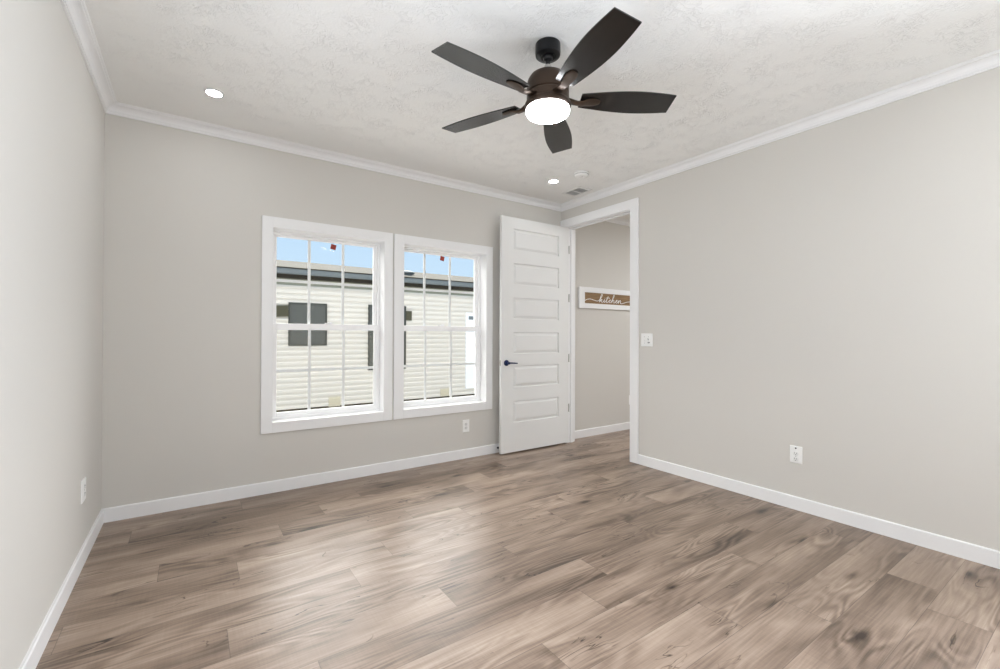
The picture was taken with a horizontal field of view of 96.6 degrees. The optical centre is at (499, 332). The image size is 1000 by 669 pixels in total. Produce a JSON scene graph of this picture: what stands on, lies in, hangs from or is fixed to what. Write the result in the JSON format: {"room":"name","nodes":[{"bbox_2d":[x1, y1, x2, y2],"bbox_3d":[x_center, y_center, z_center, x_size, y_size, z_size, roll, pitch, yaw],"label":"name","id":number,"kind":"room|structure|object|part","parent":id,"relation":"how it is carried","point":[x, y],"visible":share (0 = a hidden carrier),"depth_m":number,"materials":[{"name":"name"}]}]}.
{"room":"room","nodes":[
{"label":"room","id":0,"kind":"room"},
{"bbox_2d":[0,0,104,668],"bbox_3d":[-1.370,-0.136,1.009,0.160,2.715,4.438,0,0,-35],"label":"wall","id":1,"kind":"structure","parent":0,"point":[52,114],"depth_m":1.74,"materials":[{"name":"grey paint"}]},
{"bbox_2d":[19,509,103,668],"bbox_3d":[-1.349,1.177,1.116,0.013,0.091,4.278,0,0,-35],"label":"baseboard","id":2,"kind":"structure","parent":1,"relation":"attached to","point":[35,651],"depth_m":1.93,"materials":[{"name":"white paint"}]},
{"bbox_2d":[81,477,85,503],"bbox_3d":[-2.220,0.841,2.374,0.010,0.119,0.095,0,0,-35],"label":"wall outlet","id":3,"kind":"object","parent":1,"relation":"attached to","point":[83,482],"visible":1,"depth_m":2.35,"materials":[{"name":"white plastic"}]},
{"bbox_2d":[61,0,116,112],"bbox_3d":[-1.318,-1.460,1.147,0.066,0.064,4.278,0,0,-35],"label":"trim","id":4,"kind":"structure","parent":1,"relation":"attached to","point":[76,11],"depth_m":2.29,"materials":[{"name":"white paint"}]},
{"bbox_2d":[101,113,629,508],"bbox_3d":[0.172,-0.107,4.872,7.093,2.715,0.160,0,0,-35],"label":"wall","id":5,"kind":"structure","parent":0,"point":[184,210],"depth_m":3.27,"materials":[{"name":"grey paint"}]},
{"bbox_2d":[103,443,498,522],"bbox_3d":[-0.931,1.196,3.999,3.982,0.091,0.013,0,0,-35],"label":"baseboard","id":6,"kind":"structure","parent":5,"relation":"attached to","point":[122,512],"depth_m":3.45,"materials":[{"name":"white paint"}]},
{"bbox_2d":[260,215,392,433],"bbox_3d":[-1.437,-0.056,3.751,1.038,1.666,0.183,0,0,-35],"label":"window","id":7,"kind":"structure","parent":5,"relation":"in","point":[272,421],"depth_m":3.73,"materials":[{"name":"white paint"}]},
{"bbox_3d":[-1.785,-0.059,3.410,0.078,1.666,0.018,0,0,-35],"label":"casing","id":8,"kind":"part","parent":7,"relation":"part of","materials":[{"name":"white paint"}]},
{"bbox_3d":[-1.464,0.306,3.786,0.850,0.751,0.024,0,0,-35],"label":"sash","id":9,"kind":"part","parent":7,"relation":"part of","materials":[{"name":"glass"}]},
{"bbox_3d":[-1.478,-0.406,3.814,0.850,0.769,0.024,0,0,-35],"label":"sash","id":10,"kind":"part","parent":7,"relation":"part of","materials":[{"name":"white plastic"}]},
{"bbox_3d":[-1.393,0.737,3.678,0.882,0.080,0.018,0,0,-35],"label":"casing","id":11,"kind":"part","parent":7,"relation":"part of","materials":[{"name":"white paint"}]},
{"bbox_3d":[-1.387,-0.848,3.688,0.882,0.082,0.018,0,0,-35],"label":"casing","id":12,"kind":"part","parent":7,"relation":"part of","materials":[{"name":"white paint"}]},
{"bbox_3d":[-0.995,-0.053,3.956,0.078,1.666,0.018,0,0,-35],"label":"casing","id":13,"kind":"part","parent":7,"relation":"part of","materials":[{"name":"white paint"}]},
{"bbox_2d":[106,102,560,211],"bbox_3d":[-0.907,-1.442,3.993,3.982,0.064,0.066,0,0,-35],"label":"trim","id":14,"kind":"structure","parent":5,"relation":"attached to","point":[118,109],"depth_m":3.55,"materials":[{"name":"white paint"}]},
{"bbox_2d":[393,234,492,419],"bbox_3d":[-0.563,-0.049,4.356,1.058,1.666,0.183,0,0,-35],"label":"window","id":15,"kind":"structure","parent":5,"relation":"in","point":[482,256],"depth_m":4.37,"materials":[{"name":"white paint"}]},
{"bbox_3d":[-0.913,-0.052,4.013,0.094,1.666,0.018,0,0,-35],"label":"casing","id":16,"kind":"part","parent":15,"relation":"part of","materials":[{"name":"white paint"}]},
{"bbox_3d":[-0.598,-0.399,4.424,0.856,0.769,0.024,0,0,-35],"label":"sash","id":17,"kind":"part","parent":15,"relation":"part of","materials":[{"name":"white plastic"}]},
{"bbox_3d":[-0.584,0.313,4.395,0.856,0.751,0.024,0,0,-35],"label":"sash","id":18,"kind":"part","parent":15,"relation":"part of","materials":[{"name":"glass"}]},
{"bbox_3d":[-0.590,-0.048,4.409,0.912,1.528,0.065,0,0,-35],"label":"frame","id":19,"kind":"part","parent":15,"relation":"part of","materials":[{"name":"white plastic"}]},
{"bbox_3d":[-0.512,0.744,4.287,0.888,0.080,0.018,0,0,-35],"label":"casing","id":20,"kind":"part","parent":15,"relation":"part of","materials":[{"name":"white paint"}]},
{"bbox_3d":[-0.507,-0.841,4.297,0.888,0.082,0.018,0,0,-35],"label":"casing","id":21,"kind":"part","parent":15,"relation":"part of","materials":[{"name":"white paint"}]},
{"bbox_3d":[-0.113,-0.046,4.567,0.077,1.666,0.018,0,0,-35],"label":"casing","id":22,"kind":"part","parent":15,"relation":"part of","materials":[{"name":"white paint"}]},
{"bbox_2d":[462,419,468,432],"bbox_3d":[-0.337,0.928,4.414,0.076,0.122,0.008,0,0,-35],"label":"wall outlet","id":23,"kind":"object","parent":5,"relation":"attached to","point":[465,423],"visible":1,"depth_m":4.41,"materials":[{"name":"white plastic"}]},
{"bbox_2d":[578,286,629,310],"bbox_3d":[1.423,-0.415,5.626,1.182,0.254,0.026,0,0,-35],"label":"kitchen sign","id":24,"kind":"object","parent":5,"relation":"attached to","point":[588,297],"visible":0.95,"depth_m":5.52,"materials":[{"name":"white paint"}]},
{"bbox_2d":[606,217,629,225],"bbox_3d":[1.923,-1.419,5.952,2.681,0.064,0.066,0,0,-35],"label":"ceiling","id":25,"kind":"structure","parent":5,"relation":"attached to","point":[622,221],"depth_m":5.70,"materials":[{"name":"white paint"}]},
{"bbox_2d":[36,429,999,668],"bbox_3d":[1.444,1.274,3.019,6.973,0.060,4.428,0,0,-35],"label":"floor","id":26,"kind":"structure","parent":0,"point":[578,554],"depth_m":2.19,"materials":[{"name":"brown wood"}]},
{"bbox_2d":[84,0,999,219],"bbox_3d":[1.440,-1.531,3.057,7.093,0.120,4.598,0,0,-35],"label":"ceiling","id":27,"kind":"structure","parent":0,"point":[363,79],"depth_m":2.48,"materials":[{"name":"white paint"}]},
{"bbox_2d":[203,88,223,97],"bbox_3d":[-1.770,-1.480,2.754,0.110,0.007,0.110,0,0,-35],"label":"recessed light","id":28,"kind":"object","parent":27,"relation":"in","point":[212,92],"visible":1,"depth_m":2.74,"materials":[{"name":"white glass"}]},
{"bbox_2d":[548,179,558,182],"bbox_3d":[0.519,-1.463,4.311,0.110,0.007,0.110,0,0,-35],"label":"recessed light","id":29,"kind":"object","parent":27,"relation":"in","point":[551,180],"visible":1,"depth_m":4.30,"materials":[{"name":"white glass"}]},
{"bbox_2d":[431,7,676,152],"bbox_3d":[0.226,-1.295,2.257,1.242,0.370,1.271,0,0,-35],"label":"ceiling fan","id":30,"kind":"object","parent":27,"relation":"hanging from","point":[548,103],"visible":1,"depth_m":2.19,"materials":[{"name":"black metal"}]},
{"bbox_3d":[-0.068,-1.198,2.020,0.490,0.034,0.163,0,0,-35],"label":"blade","id":31,"kind":"part","parent":30,"relation":"part of","materials":[{"name":"black wood"}]},
{"bbox_3d":[-0.100,-1.195,2.503,0.482,0.034,0.156,0,0,32],"label":"blade","id":32,"kind":"part","parent":30,"relation":"part of","materials":[{"name":"black wood"}]},
{"bbox_3d":[0.245,-1.126,2.284,0.222,0.032,0.222,0,0,-35],"label":"globe","id":33,"kind":"part","parent":30,"relation":"part of","materials":[{"name":"white glass"}]},
{"bbox_3d":[0.347,-1.192,2.680,0.156,0.034,0.482,0,0,14],"label":"blade","id":34,"kind":"part","parent":30,"relation":"part of","materials":[{"name":"black wood"}]},
{"bbox_3d":[0.396,-1.197,1.904,0.156,0.034,0.482,0,0,-22],"label":"blade","id":35,"kind":"part","parent":30,"relation":"part of","materials":[{"name":"black wood"}]},
{"bbox_3d":[0.653,-1.193,2.310,0.482,0.034,0.156,0,0,-4],"label":"blade","id":36,"kind":"part","parent":30,"relation":"part of","materials":[{"name":"black wood"}]},
{"bbox_2d":[561,186,591,196],"bbox_3d":[0.797,-1.460,4.619,0.180,0.006,0.270,0,0,-35],"label":"ceiling vent","id":37,"kind":"object","parent":27,"relation":"in","point":[579,190],"visible":1,"depth_m":4.62,"materials":[{"name":"white metal"}]},
{"bbox_2d":[574,170,588,178],"bbox_3d":[0.751,-1.447,4.097,0.140,0.039,0.140,0,0,-35],"label":"smoke detector","id":38,"kind":"object","parent":27,"relation":"attached to","point":[581,174],"visible":1,"depth_m":4.06,"materials":[{"name":"white plastic"}]},
{"bbox_2d":[561,67,999,550],"bbox_3d":[1.969,-0.109,3.418,0.110,2.715,4.278,0,0,-35],"label":"wall","id":39,"kind":"structure","parent":0,"point":[831,291],"depth_m":2.91,"materials":[{"name":"grey paint"}]},
{"bbox_2d":[499,215,569,453],"bbox_3d":[0.384,0.024,4.775,0.940,2.418,0.148,0,0,-35],"label":"door","id":40,"kind":"structure","parent":39,"relation":"in","point":[534,256],"depth_m":4.74,"materials":[{"name":"white paint"}]},
{"bbox_3d":[0.115,0.311,4.532,0.145,0.062,0.057,0,0,-35],"label":"lever handle","id":41,"kind":"part","parent":40,"relation":"part of","materials":[{"name":"black metal"}]},
{"bbox_2d":[560,197,638,463],"bbox_3d":[1.062,-0.018,4.728,0.146,2.541,1.088,0,0,-35],"label":"trim","id":42,"kind":"structure","parent":39,"relation":"attached to","point":[629,207],"depth_m":4.31,"materials":[{"name":"white paint"}]},
{"bbox_3d":[1.115,-0.017,4.764,0.018,2.541,1.088,0,0,-35],"label":"casing","id":43,"kind":"part","parent":42,"relation":"part of","materials":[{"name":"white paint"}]},
{"bbox_3d":[0.987,-1.242,4.737,0.018,0.093,0.995,0,0,-35],"label":"casing","id":44,"kind":"part","parent":42,"relation":"part of","materials":[{"name":"white paint"}]},
{"bbox_3d":[1.292,-0.019,4.283,0.018,2.541,0.093,0,0,-35],"label":"casing","id":45,"kind":"part","parent":42,"relation":"part of","materials":[{"name":"white paint"}]},
{"bbox_2d":[641,333,652,346],"bbox_3d":[1.371,0.071,4.170,0.016,0.121,0.124,0,0,-35],"label":"light switch","id":46,"kind":"object","parent":39,"relation":"attached to","point":[646,338],"visible":1,"depth_m":4.16,"materials":[{"name":"white plastic"}]},
{"bbox_2d":[561,49,999,211],"bbox_3d":[1.902,-1.435,3.376,0.066,0.064,4.278,0,0,-35],"label":"trim","id":47,"kind":"structure","parent":39,"relation":"attached to","point":[989,61],"depth_m":3.01,"materials":[{"name":"white paint"}]},
{"bbox_2d":[790,445,801,463],"bbox_3d":[2.085,0.861,3.135,0.010,0.119,0.078,0,0,-35],"label":"wall outlet","id":48,"kind":"object","parent":39,"relation":"attached to","point":[795,451],"visible":1,"depth_m":3.13,"materials":[{"name":"white plastic"}]},
{"bbox_2d":[638,454,999,568],"bbox_3d":[2.224,1.200,2.927,0.013,0.091,3.189,0,0,-35],"label":"baseboard","id":49,"kind":"structure","parent":39,"relation":"attached to","point":[961,549],"depth_m":2.89,"materials":[{"name":"white paint"}]},
{"label":"outside","id":50,"kind":"structure","parent":0,"visible":0},
{"bbox_3d":[-3.583,2.144,13.936,70.000,0.200,18.992,0,0,-35],"label":"ground","id":51,"kind":"structure","parent":50,"visible":0},
{"bbox_2d":[276,260,474,411],"bbox_3d":[-4.005,-0.070,15.450,29.600,4.243,8.435,0,0,-35],"label":"neighbouring house","id":52,"kind":"structure","parent":51,"relation":"on","point":[291,298],"depth_m":10.93,"materials":[{"name":"beige plastic"}]},
{"bbox_3d":[-4.875,-0.478,9.956,0.267,0.268,0.026,0,0,-35],"label":"slatted panel","id":53,"kind":"part","parent":52,"relation":"part of","materials":[{"name":"grey"}]},
{"bbox_3d":[-4.431,-0.187,10.275,0.762,0.910,0.006,0,0,-35],"label":"pane","id":54,"kind":"part","parent":52,"relation":"part of","materials":[{"name":"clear glass"}]},
{"bbox_2d":[328,396,339,406],"bbox_3d":[-3.946,1.649,10.612,0.268,0.225,0.028,0,0,-35],"label":"wall vent","id":55,"kind":"object","parent":52,"relation":"attached to","point":[332,400],"depth_m":10.59,"materials":[{"name":"beige plastic"}]},
{"bbox_3d":[-2.870,0.129,11.354,0.923,1.563,0.006,0,0,-35],"label":"pane","id":56,"kind":"part","parent":52,"relation":"part of","materials":[{"name":"clear glass"}]},
{"bbox_3d":[-2.389,-0.438,11.677,0.155,0.248,0.026,0,0,-35],"label":"slatted panel","id":57,"kind":"part","parent":52,"relation":"part of","materials":[{"name":"grey"}]},
{"bbox_2d":[404,270,414,275],"bbox_3d":[-2.640,-1.666,12.652,0.420,0.190,0.420,0,0,-35],"label":"roof vent","id":58,"kind":"object","parent":52,"relation":"attached to","point":[406,272],"depth_m":12.51,"materials":[{"name":"grey metal"}]},
{"bbox_2d":[440,388,448,395],"bbox_3d":[-1.527,1.656,12.286,0.264,0.198,0.028,0,0,-35],"label":"wall vent","id":59,"kind":"object","parent":52,"relation":"attached to","point":[443,391],"depth_m":12.28,"materials":[{"name":"beige plastic"}]},
{"bbox_3d":[-0.581,0.518,12.956,0.980,2.160,0.070,0,0,-35],"label":"door","id":60,"kind":"part","parent":52,"relation":"part of","materials":[{"name":"white"}]},
{"bbox_3d":[-0.578,0.543,12.951,0.820,2.050,0.022,0,0,-35],"label":"door","id":61,"kind":"part","parent":52,"relation":"part of","materials":[{"name":"white"}]},
{"bbox_3d":[4.330,-0.092,4.955,0.160,2.715,4.438,0,0,-35],"label":"wall","id":62,"kind":"structure","parent":0,"visible":0},
{"bbox_2d":[575,422,629,438],"bbox_3d":[1.898,1.218,5.957,2.681,0.091,0.013,0,0,-35],"label":"baseboard","id":63,"kind":"structure","parent":62,"relation":"attached to","point":[622,426],"depth_m":5.50,"materials":[{"name":"white paint"}]}
]}

